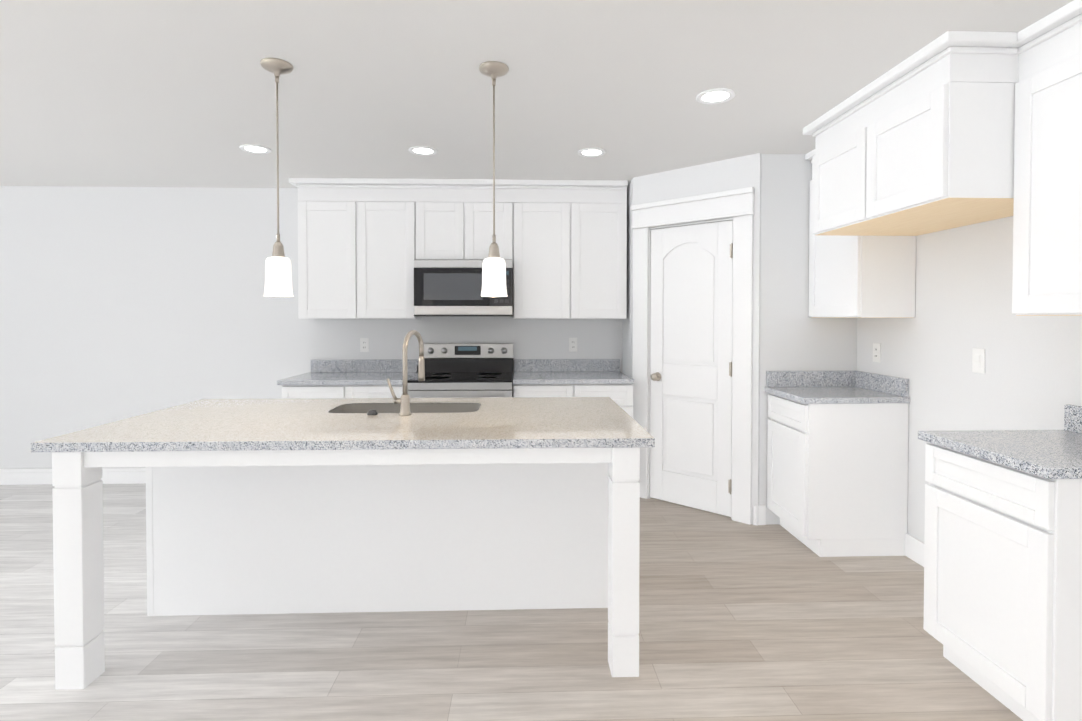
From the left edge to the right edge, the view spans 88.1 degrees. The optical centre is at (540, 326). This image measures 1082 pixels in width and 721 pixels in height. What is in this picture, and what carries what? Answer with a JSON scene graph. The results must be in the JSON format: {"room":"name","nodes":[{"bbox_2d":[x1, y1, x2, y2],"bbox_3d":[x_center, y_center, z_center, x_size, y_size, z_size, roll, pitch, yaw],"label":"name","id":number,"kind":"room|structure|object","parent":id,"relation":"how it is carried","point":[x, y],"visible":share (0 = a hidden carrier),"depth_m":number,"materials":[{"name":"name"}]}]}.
{"room":"kitchen","nodes":[
{"label":"kitchen","id":0,"kind":"room"},
{"bbox_2d":[0,186,621,468],"bbox_3d":[-1.795,0.075,4.717,7.940,2.440,0.120,0,1,-2],"label":"wall","id":1,"kind":"structure","parent":0,"point":[118,303],"depth_m":4.61,"materials":[{"name":"paint"}]},
{"bbox_2d":[0,467,145,484],"bbox_3d":[-3.779,1.233,4.599,3.725,0.130,0.019,0,1,-2],"label":"baseboard","id":2,"kind":"structure","parent":1,"relation":"attached to","point":[35,476],"depth_m":4.58,"materials":[{"name":"white wood"}]},
{"bbox_2d":[293,178,368,318],"bbox_3d":[-1.624,-0.600,4.484,0.526,1.079,0.330,0,1,-2],"label":"upper cabinet","id":3,"kind":"object","parent":1,"relation":"attached to","point":[364,244],"depth_m":4.33,"materials":[{"name":"white wood"}]},
{"bbox_2d":[360,338,368,351],"bbox_3d":[-1.473,0.156,4.665,0.072,0.118,0.008,0,1,-2],"label":"electrical outlet","id":4,"kind":"object","parent":1,"relation":"attached to","point":[364,344],"visible":1,"depth_m":4.66,"materials":[{"name":"white plastic"}]},
{"bbox_2d":[365,178,416,318],"bbox_3d":[-1.246,-0.600,4.497,0.526,1.079,0.330,0,1,-2],"label":"upper cabinet","id":5,"kind":"object","parent":1,"relation":"attached to","point":[392,202],"depth_m":4.34,"materials":[{"name":"white wood"}]},
{"bbox_2d":[417,179,464,318],"bbox_3d":[-0.830,-0.600,4.511,0.455,1.079,0.330,0,1,-2],"label":"upper cabinet","id":6,"kind":"object","parent":1,"relation":"attached to","point":[440,202],"depth_m":4.35,"materials":[{"name":"white wood"}]},
{"bbox_2d":[465,179,524,318],"bbox_3d":[-0.376,-0.600,4.527,0.454,1.079,0.330,0,1,-2],"label":"upper cabinet","id":7,"kind":"object","parent":1,"relation":"attached to","point":[509,194],"depth_m":4.37,"materials":[{"name":"white wood"}]},
{"bbox_2d":[414,260,512,315],"bbox_3d":[-0.602,-0.295,4.483,0.754,0.432,0.412,0,1,-2],"label":"microwave","id":8,"kind":"object","parent":7,"relation":"attached to","point":[447,287],"visible":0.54,"depth_m":4.28,"materials":[{"name":"grey metal"}]},
{"bbox_2d":[525,180,580,318],"bbox_3d":[0.038,-0.601,4.541,0.522,1.079,0.330,0,1,-2],"label":"upper cabinet","id":9,"kind":"object","parent":1,"relation":"attached to","point":[552,207],"depth_m":4.38,"materials":[{"name":"white wood"}]},
{"bbox_2d":[569,338,576,351],"bbox_3d":[0.271,0.155,4.725,0.072,0.118,0.008,0,1,-2],"label":"electrical outlet","id":10,"kind":"object","parent":1,"relation":"attached to","point":[572,344],"visible":1,"depth_m":4.72,"materials":[{"name":"white plastic"}]},
{"bbox_2d":[581,180,627,318],"bbox_3d":[0.412,-0.601,4.553,0.521,1.079,0.330,0,1,-2],"label":"upper cabinet","id":11,"kind":"object","parent":1,"relation":"attached to","point":[603,202],"depth_m":4.40,"materials":[{"name":"white wood"}]},
{"bbox_2d":[0,483,1022,720],"bbox_3d":[-1.636,1.411,0.061,7.940,0.080,9.480,0,1,-2],"label":"floor","id":12,"kind":"structure","parent":0,"point":[739,621],"depth_m":2.31,"materials":[{"name":"wood"}]},
{"bbox_2d":[282,385,402,397],"bbox_3d":[-1.441,0.861,4.379,0.921,0.880,0.600,0,1,-2],"label":"base cabinet","id":13,"kind":"object","parent":12,"relation":"on","point":[335,391],"visible":0.21,"depth_m":4.08,"materials":[{"name":"white wood"}]},
{"bbox_2d":[277,359,417,384],"bbox_3d":[-1.450,0.352,4.361,0.941,0.139,0.618,0,1,-2],"label":"countertop","id":14,"kind":"structure","parent":13,"relation":"on","point":[357,372],"depth_m":4.55,"materials":[{"name":"stone"}]},
{"bbox_2d":[43,445,642,689],"bbox_3d":[-0.725,0.889,2.618,2.165,0.880,1.064,0,1,-2],"label":"kitchen island","id":15,"kind":"object","parent":12,"relation":"on","point":[298,505],"depth_m":2.58,"materials":[{"name":"wood"}]},
{"bbox_2d":[31,397,654,451],"bbox_3d":[-0.732,0.432,2.623,2.288,0.034,1.100,0,1,-2],"label":"island countertop","id":16,"kind":"structure","parent":15,"relation":"on","point":[203,423],"depth_m":2.34,"materials":[{"name":"beige stone"}]},
{"bbox_2d":[367,410,377,414],"bbox_3d":[-0.793,0.404,2.630,0.048,0.022,0.048,0,1,-2],"label":"switch","id":17,"kind":"object","parent":16,"relation":"on","point":[372,412],"visible":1,"depth_m":2.62,"materials":[{"name":"grey metal"}]},
{"bbox_2d":[327,401,482,412],"bbox_3d":[-0.675,0.530,2.831,0.730,0.232,0.320,0,1,-2],"label":"sink","id":18,"kind":"object","parent":16,"relation":"in","point":[348,406],"depth_m":2.99,"materials":[{"name":"grey metal"}]},
{"bbox_2d":[387,330,424,415],"bbox_3d":[-0.653,0.216,2.694,0.157,0.396,0.210,0,1,-2],"label":"pull-down faucet","id":19,"kind":"object","parent":16,"relation":"on","point":[404,401],"visible":1,"depth_m":2.62,"materials":[{"name":"silver metal"}]},
{"bbox_2d":[408,343,512,397],"bbox_3d":[-0.596,0.724,4.337,0.754,1.155,0.712,0,1,-2],"label":"range","id":20,"kind":"object","parent":12,"relation":"on","point":[468,370],"visible":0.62,"depth_m":4.60,"materials":[{"name":"grey metal"}]},
{"bbox_2d":[513,384,632,417],"bbox_3d":[0.230,0.860,4.436,0.895,0.880,0.600,0,1,-2],"label":"base cabinet","id":21,"kind":"object","parent":12,"relation":"on","point":[621,395],"visible":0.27,"depth_m":4.14,"materials":[{"name":"white wood"}]},
{"bbox_2d":[513,359,633,383],"bbox_3d":[0.231,0.351,4.418,0.895,0.139,0.618,0,1,-2],"label":"countertop","id":22,"kind":"structure","parent":21,"relation":"on","point":[566,371],"depth_m":4.63,"materials":[{"name":"stone"}]},
{"bbox_2d":[767,394,908,556],"bbox_3d":[1.797,0.876,3.449,0.600,0.880,0.500,0,1,-2],"label":"base cabinet","id":23,"kind":"object","parent":12,"relation":"on","point":[837,480],"visible":0.96,"depth_m":3.20,"materials":[{"name":"white wood"}]},
{"bbox_2d":[765,371,909,403],"bbox_3d":[1.789,0.367,3.434,0.618,0.139,0.512,0,1,-2],"label":"countertop","id":24,"kind":"structure","parent":23,"relation":"on","point":[832,387],"depth_m":3.49,"materials":[{"name":"stone"}]},
{"bbox_2d":[923,443,1081,720],"bbox_3d":[1.847,0.900,1.993,0.600,0.880,0.540,0,1,-2],"label":"base cabinet","id":25,"kind":"object","parent":12,"relation":"on","point":[1002,624],"visible":0.98,"depth_m":1.87,"materials":[{"name":"white wood"}]},
{"bbox_2d":[918,404,1081,478],"bbox_3d":[1.838,0.390,1.984,0.618,0.139,0.564,0,1,-2],"label":"countertop","id":26,"kind":"structure","parent":25,"relation":"on","point":[1052,454],"depth_m":2.01,"materials":[{"name":"stone"}]},
{"bbox_2d":[0,0,1072,187],"bbox_3d":[-1.636,-1.109,0.020,7.940,0.080,9.480,0,1,-2],"label":"ceiling","id":27,"kind":"structure","parent":0,"point":[137,93],"depth_m":2.53,"materials":[{"name":"paint"}]},
{"bbox_2d":[239,144,271,153],"bbox_3d":[-1.809,-1.122,3.544,0.184,0.008,0.184,0,1,-2],"label":"recessed light","id":28,"kind":"object","parent":27,"relation":"in","point":[255,149],"visible":0.98,"depth_m":3.54,"materials":[{"name":"white plastic"}]},
{"bbox_2d":[260,58,292,295],"bbox_3d":[-1.116,-0.618,2.372,0.128,0.978,0.128,0,1,-2],"label":"pendant light","id":29,"kind":"object","parent":27,"relation":"hanging from","point":[278,276],"visible":1,"depth_m":2.35,"materials":[{"name":"white glass"}]},
{"bbox_2d":[409,146,437,155],"bbox_3d":[-0.754,-1.122,3.580,0.184,0.008,0.184,0,1,-2],"label":"recessed light","id":30,"kind":"object","parent":27,"relation":"in","point":[422,150],"visible":1,"depth_m":3.57,"materials":[{"name":"white plastic"}]},
{"bbox_2d":[479,61,508,296],"bbox_3d":[-0.202,-0.618,2.403,0.128,0.978,0.128,0,1,-2],"label":"pendant light","id":31,"kind":"object","parent":27,"relation":"hanging from","point":[494,274],"visible":1,"depth_m":2.37,"materials":[{"name":"white glass"}]},
{"bbox_2d":[577,148,605,156],"bbox_3d":[0.328,-1.123,3.616,0.184,0.008,0.184,0,1,-2],"label":"recessed light","id":32,"kind":"object","parent":27,"relation":"in","point":[591,152],"visible":1,"depth_m":3.61,"materials":[{"name":"white plastic"}]},
{"bbox_2d":[696,88,735,103],"bbox_3d":[0.842,-1.108,2.698,0.184,0.008,0.184,0,1,-2],"label":"recessed light","id":33,"kind":"object","parent":27,"relation":"in","point":[717,96],"visible":1,"depth_m":2.69,"materials":[{"name":"white plastic"}]},
{"bbox_2d":[622,153,856,525],"bbox_3d":[1.380,0.084,4.208,1.388,2.440,1.114,0,1,-2],"label":"wall","id":34,"kind":"structure","parent":0,"point":[760,200],"depth_m":3.69,"materials":[{"name":"paint"}]},
{"bbox_2d":[650,220,732,516],"bbox_3d":[1.065,0.288,4.008,0.496,2.014,0.476,0,1,-2],"label":"pantry door","id":35,"kind":"structure","parent":34,"relation":"in","point":[691,360],"depth_m":3.98,"materials":[{"name":"white wood"}]},
{"bbox_2d":[857,216,1081,541],"bbox_3d":[2.272,0.149,0.174,0.120,2.440,9.240,0,1,-2],"label":"wall","id":36,"kind":"structure","parent":0,"point":[1030,378],"depth_m":2.77,"materials":[{"name":"paint"}]},
{"bbox_2d":[809,236,915,317],"bbox_3d":[1.933,-0.587,3.407,0.330,1.069,0.544,0,1,-2],"label":"upper cabinet","id":37,"kind":"object","parent":36,"relation":"attached to","point":[864,276],"depth_m":3.14,"materials":[{"name":"white wood"}]},
{"bbox_2d":[873,343,880,362],"bbox_3d":[2.095,0.165,3.490,0.008,0.118,0.072,0,1,-2],"label":"electrical outlet","id":38,"kind":"object","parent":36,"relation":"attached to","point":[876,352],"visible":1,"depth_m":3.48,"materials":[{"name":"white plastic"}]},
{"bbox_2d":[807,96,951,239],"bbox_3d":[1.817,-0.808,2.843,0.600,0.609,0.564,0,1,-2],"label":"upper cabinet","id":39,"kind":"object","parent":36,"relation":"attached to","point":[830,184],"depth_m":2.94,"materials":[{"name":"white wood"}]},
{"bbox_2d":[905,533,923,566],"bbox_3d":[2.231,1.317,-0.605,0.015,0.130,7.648,0,1,-2],"label":"baseboard","id":40,"kind":"structure","parent":36,"relation":"attached to","point":[914,548],"depth_m":3.14,"materials":[{"name":"white wood"}]},
{"bbox_2d":[851,32,1014,227],"bbox_3d":[1.831,-0.802,2.427,0.600,0.609,0.563,0,1,-2],"label":"upper cabinet","id":41,"kind":"object","parent":36,"relation":"attached to","point":[949,130],"depth_m":2.22,"materials":[{"name":"white wood"}]},
{"bbox_2d":[972,348,984,373],"bbox_3d":[2.120,0.168,2.711,0.011,0.118,0.072,0,1,-2],"label":"light switch","id":42,"kind":"object","parent":36,"relation":"attached to","point":[978,360],"visible":1,"depth_m":2.71,"materials":[{"name":"white plastic"}]},
{"bbox_2d":[1003,0,1081,315],"bbox_3d":[1.985,-0.568,1.887,0.330,1.059,0.534,0,1,-2],"label":"upper cabinet","id":43,"kind":"object","parent":36,"relation":"attached to","point":[1045,204],"depth_m":2.01,"materials":[{"name":"white wood"}]}
]}

